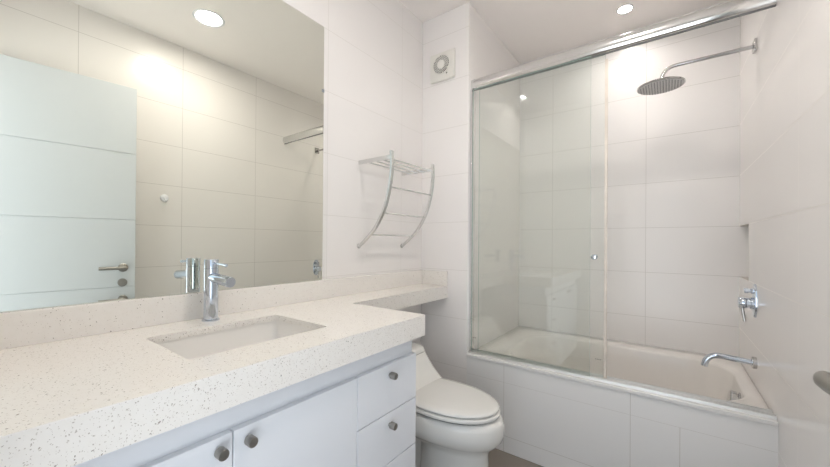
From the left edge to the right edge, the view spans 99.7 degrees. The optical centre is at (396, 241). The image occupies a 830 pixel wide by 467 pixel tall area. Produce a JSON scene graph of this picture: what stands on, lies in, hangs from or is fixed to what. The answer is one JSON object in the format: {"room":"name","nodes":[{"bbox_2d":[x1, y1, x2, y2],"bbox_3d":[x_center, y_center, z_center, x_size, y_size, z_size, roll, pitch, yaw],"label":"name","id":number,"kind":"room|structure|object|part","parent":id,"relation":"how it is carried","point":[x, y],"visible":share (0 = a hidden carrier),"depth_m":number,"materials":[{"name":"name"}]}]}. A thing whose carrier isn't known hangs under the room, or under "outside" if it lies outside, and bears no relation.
{"room":"bathroom","nodes":[
{"label":"bathroom","id":0,"kind":"room"},
{"bbox_2d":[7,0,422,343],"bbox_3d":[-0.216,-0.143,1.952,0.120,2.665,3.208,0,0,38],"label":"wall","id":1,"kind":"structure","parent":0,"point":[373,49],"depth_m":1.94,"materials":[{"name":"tile"}]},
{"bbox_2d":[0,0,323,311],"bbox_3d":[-0.711,-0.425,1.207,0.007,1.206,1.174,0,0,38],"label":"wall mirror","id":2,"kind":"object","parent":1,"relation":"attached to","point":[143,142],"visible":1,"depth_m":1.12,"materials":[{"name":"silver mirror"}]},
{"bbox_2d":[0,270,447,349],"bbox_3d":[-0.378,0.227,1.480,0.202,0.090,2.025,0,0,38],"label":"backsplash","id":3,"kind":"structure","parent":1,"relation":"attached to","point":[19,328],"depth_m":1.13,"materials":[{"name":"stone"}]},
{"bbox_2d":[357,150,434,247],"bbox_3d":[0.003,-0.205,1.948,0.234,0.489,0.407,0,0,38],"label":"towel rack","id":4,"kind":"object","parent":1,"relation":"attached to","point":[385,158],"visible":1,"depth_m":1.87,"materials":[{"name":"silver metal"}]},
{"bbox_2d":[421,2,519,383],"bbox_3d":[0.587,-0.135,2.613,0.339,2.665,0.940,0,0,38],"label":"wall pier","id":5,"kind":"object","parent":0,"point":[480,52],"visible":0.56,"depth_m":2.29,"materials":[{"name":"tile"}]},
{"bbox_2d":[430,48,455,83],"bbox_3d":[0.290,-1.121,2.238,0.177,0.180,0.030,0,0,38],"label":"fan","id":6,"kind":"object","parent":5,"relation":"attached to","point":[442,65],"visible":1,"depth_m":2.22,"materials":[{"name":"white plastic"}]},
{"bbox_2d":[434,55,448,72],"bbox_3d":[0.281,-1.132,2.233,0.112,0.112,0.004,0,0,38],"label":"grille","id":7,"kind":"object","parent":6,"relation":"attached to","point":[441,62],"depth_m":2.23,"materials":[{"name":"white plastic"}]},
{"bbox_2d":[488,448,542,466],"bbox_3d":[0.470,1.242,1.407,1.883,0.100,3.208,0,0,38],"label":"floor","id":8,"kind":"structure","parent":0,"point":[497,458],"depth_m":1.90,"materials":[{"name":"tile"}]},
{"bbox_2d":[72,340,415,466],"bbox_3d":[-0.494,0.767,1.022,0.579,0.833,1.166,0,0,38],"label":"vanity cabinet","id":9,"kind":"object","parent":8,"relation":"on","point":[362,412],"visible":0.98,"depth_m":0.95,"materials":[{"name":"white paint"}]},
{"bbox_3d":[-0.510,0.746,0.589,0.018,0.662,0.458,0,0,38],"label":"door","id":10,"kind":"part","parent":9,"relation":"part of","materials":[{"name":"white paint"}]},
{"bbox_3d":[-0.369,0.444,0.732,0.028,0.024,0.024,0,0,38],"label":"knob","id":11,"kind":"part","parent":9,"relation":"part of","materials":[{"name":"silver metal"}]},
{"bbox_2d":[0,270,447,466],"bbox_3d":[-0.226,0.266,1.362,0.588,0.166,2.025,0,0,38],"label":"countertop","id":12,"kind":"structure","parent":9,"relation":"on","point":[80,383],"depth_m":0.85,"materials":[{"name":"white stone"}]},
{"bbox_2d":[202,259,235,321],"bbox_3d":[-0.592,0.165,1.159,0.162,0.208,0.055,0,0,38],"label":"sink faucet","id":13,"kind":"object","parent":12,"relation":"on","point":[213,279],"visible":1,"depth_m":1.17,"materials":[{"name":"silver metal"}]},
{"bbox_3d":[-0.588,0.076,1.156,0.096,0.015,0.011,0,0,38],"label":"lever","id":14,"kind":"part","parent":13,"relation":"part of","materials":[{"name":"silver metal"}]},
{"bbox_3d":[-0.576,0.126,1.147,0.124,0.042,0.034,0,0,38],"label":"spout","id":15,"kind":"part","parent":13,"relation":"part of","materials":[{"name":"silver metal"}]},
{"bbox_2d":[156,320,314,358],"bbox_3d":[-0.459,0.355,1.040,0.327,0.130,0.450,0,0,38],"label":"sink basin","id":16,"kind":"object","parent":12,"relation":"in","point":[202,345],"visible":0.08,"depth_m":1.16,"materials":[{"name":"ceramic"}]},
{"bbox_3d":[-0.329,0.447,0.784,0.028,0.024,0.024,0,0,38],"label":"knob","id":17,"kind":"part","parent":9,"relation":"part of","materials":[{"name":"silver metal"}]},
{"bbox_3d":[-0.250,0.750,0.925,0.018,0.662,0.386,0,0,38],"label":"door","id":18,"kind":"part","parent":9,"relation":"part of","materials":[{"name":"white paint"}]},
{"bbox_3d":[-0.031,0.503,1.205,0.018,0.164,0.314,0,0,38],"label":"drawer","id":19,"kind":"part","parent":9,"relation":"part of","materials":[{"name":"white paint"}]},
{"bbox_3d":[-0.033,0.673,1.204,0.018,0.170,0.314,0,0,38],"label":"drawer","id":20,"kind":"part","parent":9,"relation":"part of","materials":[{"name":"white paint"}]},
{"bbox_3d":[-0.015,0.627,1.189,0.028,0.024,0.024,0,0,38],"label":"knob","id":21,"kind":"part","parent":9,"relation":"part of","materials":[{"name":"silver metal"}]},
{"bbox_3d":[-0.014,0.457,1.190,0.028,0.024,0.024,0,0,38],"label":"knob","id":22,"kind":"part","parent":9,"relation":"part of","materials":[{"name":"silver metal"}]},
{"bbox_3d":[-0.034,0.845,1.204,0.018,0.167,0.314,0,0,38],"label":"drawer","id":23,"kind":"part","parent":9,"relation":"part of","materials":[{"name":"white paint"}]},
{"bbox_2d":[412,342,503,466],"bbox_3d":[0.176,0.889,1.753,0.727,0.605,0.400,0,0,38],"label":"toilet","id":24,"kind":"object","parent":8,"relation":"on","point":[458,424],"visible":0.63,"depth_m":1.57,"materials":[{"name":"ceramic"}]},
{"bbox_3d":[-0.027,0.606,1.914,0.206,0.032,0.400,0,0,38],"label":"tank lid","id":25,"kind":"part","parent":24,"relation":"part of","materials":[{"name":"ceramic"}]},
{"bbox_3d":[0.056,0.710,1.849,0.418,0.167,0.400,0,0,38],"label":"tank","id":26,"kind":"part","parent":24,"relation":"part of","materials":[{"name":"ceramic"}]},
{"bbox_3d":[0.258,0.750,1.691,0.470,0.023,0.360,0,0,38],"label":"lid","id":27,"kind":"part","parent":24,"relation":"part of","materials":[{"name":"plastic"}]},
{"bbox_3d":[0.263,0.774,1.687,0.468,0.018,0.366,0,0,38],"label":"seat","id":28,"kind":"part","parent":24,"relation":"part of","materials":[{"name":"plastic"}]},
{"bbox_2d":[477,326,768,408],"bbox_3d":[1.251,0.947,2.135,1.302,0.508,0.863,0,0,38],"label":"bathtub","id":29,"kind":"object","parent":8,"relation":"on","point":[680,370],"visible":0.45,"depth_m":2.25,"materials":[{"name":"ceramic"}]},
{"bbox_2d":[399,0,728,63],"bbox_3d":[0.491,-1.533,1.417,1.883,0.120,3.208,0,0,38],"label":"ceiling","id":30,"kind":"structure","parent":0,"point":[530,30],"depth_m":2.28,"materials":[{"name":"paint"}]},
{"bbox_2d":[617,4,632,13],"bbox_3d":[1.435,-1.472,2.199,0.088,0.028,0.088,0,0,38],"label":"recessed light","id":31,"kind":"object","parent":30,"relation":"in","point":[626,8],"visible":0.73,"depth_m":2.22,"materials":[{"name":"plastic"}]},
{"bbox_2d":[467,357,777,466],"bbox_3d":[0.963,0.951,1.763,1.304,0.492,0.075,0,0,38],"label":"wall","id":32,"kind":"structure","parent":0,"point":[549,421],"depth_m":1.68,"materials":[{"name":"tile"}]},
{"bbox_2d":[471,56,590,375],"bbox_3d":[0.720,-0.126,1.960,0.644,1.618,0.006,0,0,38],"label":"glass panel","id":33,"kind":"object","parent":32,"relation":"attached to","point":[590,56],"visible":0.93,"depth_m":1.98,"materials":[{"name":"clear glass"}]},
{"bbox_2d":[478,54,607,377],"bbox_3d":[0.775,-0.126,1.945,0.684,1.618,0.052,0,0,38],"label":"glass panel","id":34,"kind":"object","parent":32,"relation":"attached to","point":[594,256],"visible":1,"depth_m":1.74,"materials":[{"name":"clear glass"}]},
{"bbox_3d":[0.999,0.079,1.769,0.026,0.026,0.052,0,0,38],"label":"knob","id":35,"kind":"part","parent":34,"relation":"part of","materials":[{"name":"silver metal"}]},
{"bbox_2d":[466,353,778,426],"bbox_3d":[0.947,0.696,1.744,1.308,0.018,0.038,0,0,38],"label":"trim","id":36,"kind":"structure","parent":32,"relation":"on","point":[736,414],"depth_m":1.60,"materials":[{"name":"silver metal"}]},
{"bbox_2d":[468,0,776,419],"bbox_3d":[0.976,-0.156,1.775,1.301,1.690,0.068,0,0,38],"label":"shower door frame","id":37,"kind":"object","parent":32,"relation":"attached to","point":[736,8],"visible":0.96,"depth_m":1.71,"materials":[{"name":"metal"}]},
{"bbox_3d":[0.983,-0.968,1.778,1.300,0.066,0.042,0,0,38],"label":"header rail","id":38,"kind":"part","parent":37,"relation":"part of","materials":[{"name":"metal"}]},
{"bbox_2d":[519,0,748,356],"bbox_3d":[1.474,-0.128,2.595,1.763,2.665,0.120,0,0,38],"label":"wall","id":39,"kind":"structure","parent":0,"point":[678,249],"depth_m":2.38,"materials":[{"name":"tile"}]},
{"bbox_2d":[739,0,829,466],"bbox_3d":[1.140,-0.138,0.824,0.120,2.665,3.088,0,0,38],"label":"wall","id":40,"kind":"structure","parent":0,"point":[785,84],"depth_m":1.23,"materials":[{"name":"tile"}]},
{"bbox_2d":[637,38,757,94],"bbox_3d":[1.548,-0.907,1.833,0.478,0.134,0.214,0,0,38],"label":"shower head","id":41,"kind":"object","parent":40,"relation":"attached to","point":[663,84],"visible":1,"depth_m":1.85},
{"bbox_3d":[1.442,-0.843,1.914,0.202,0.004,0.202,1,0,-38],"label":"nozzle plate","id":42,"kind":"part","parent":41,"relation":"part of","materials":[{"name":"metal"}]},
{"bbox_3d":[1.583,-0.915,1.806,0.369,0.077,0.019,0,0,38],"label":"arm","id":43,"kind":"part","parent":41,"relation":"part of","materials":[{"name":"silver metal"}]},
{"bbox_2d":[701,353,757,368],"bbox_3d":[1.637,0.595,1.730,0.201,0.084,0.056,0,0,38],"label":"spout","id":44,"kind":"object","parent":40,"relation":"attached to","point":[753,362],"visible":1,"depth_m":1.72,"materials":[{"name":"silver metal"}]},
{"bbox_2d":[737,284,756,321],"bbox_3d":[1.704,0.298,1.703,0.062,0.186,0.072,0,0,38],"label":"shower mixer","id":45,"kind":"object","parent":40,"relation":"attached to","point":[742,302],"visible":1,"depth_m":1.69,"materials":[{"name":"silver metal"}]},
{"bbox_3d":[1.695,0.356,1.709,0.021,0.072,0.012,0,0,38],"label":"lever","id":46,"kind":"part","parent":45,"relation":"part of","materials":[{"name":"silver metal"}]},
{"bbox_3d":[1.709,0.239,1.699,0.033,0.026,0.026,0,0,38],"label":"diverter knob","id":47,"kind":"part","parent":45,"relation":"part of","materials":[{"name":"silver metal"}]},
{"bbox_2d":[813,371,829,394],"bbox_3d":[0.413,0.085,0.151,0.094,2.185,0.802,0,0,31],"label":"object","id":48,"kind":"structure","parent":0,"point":[821,379],"depth_m":0.44,"materials":[{"name":"metal"}]}
]}

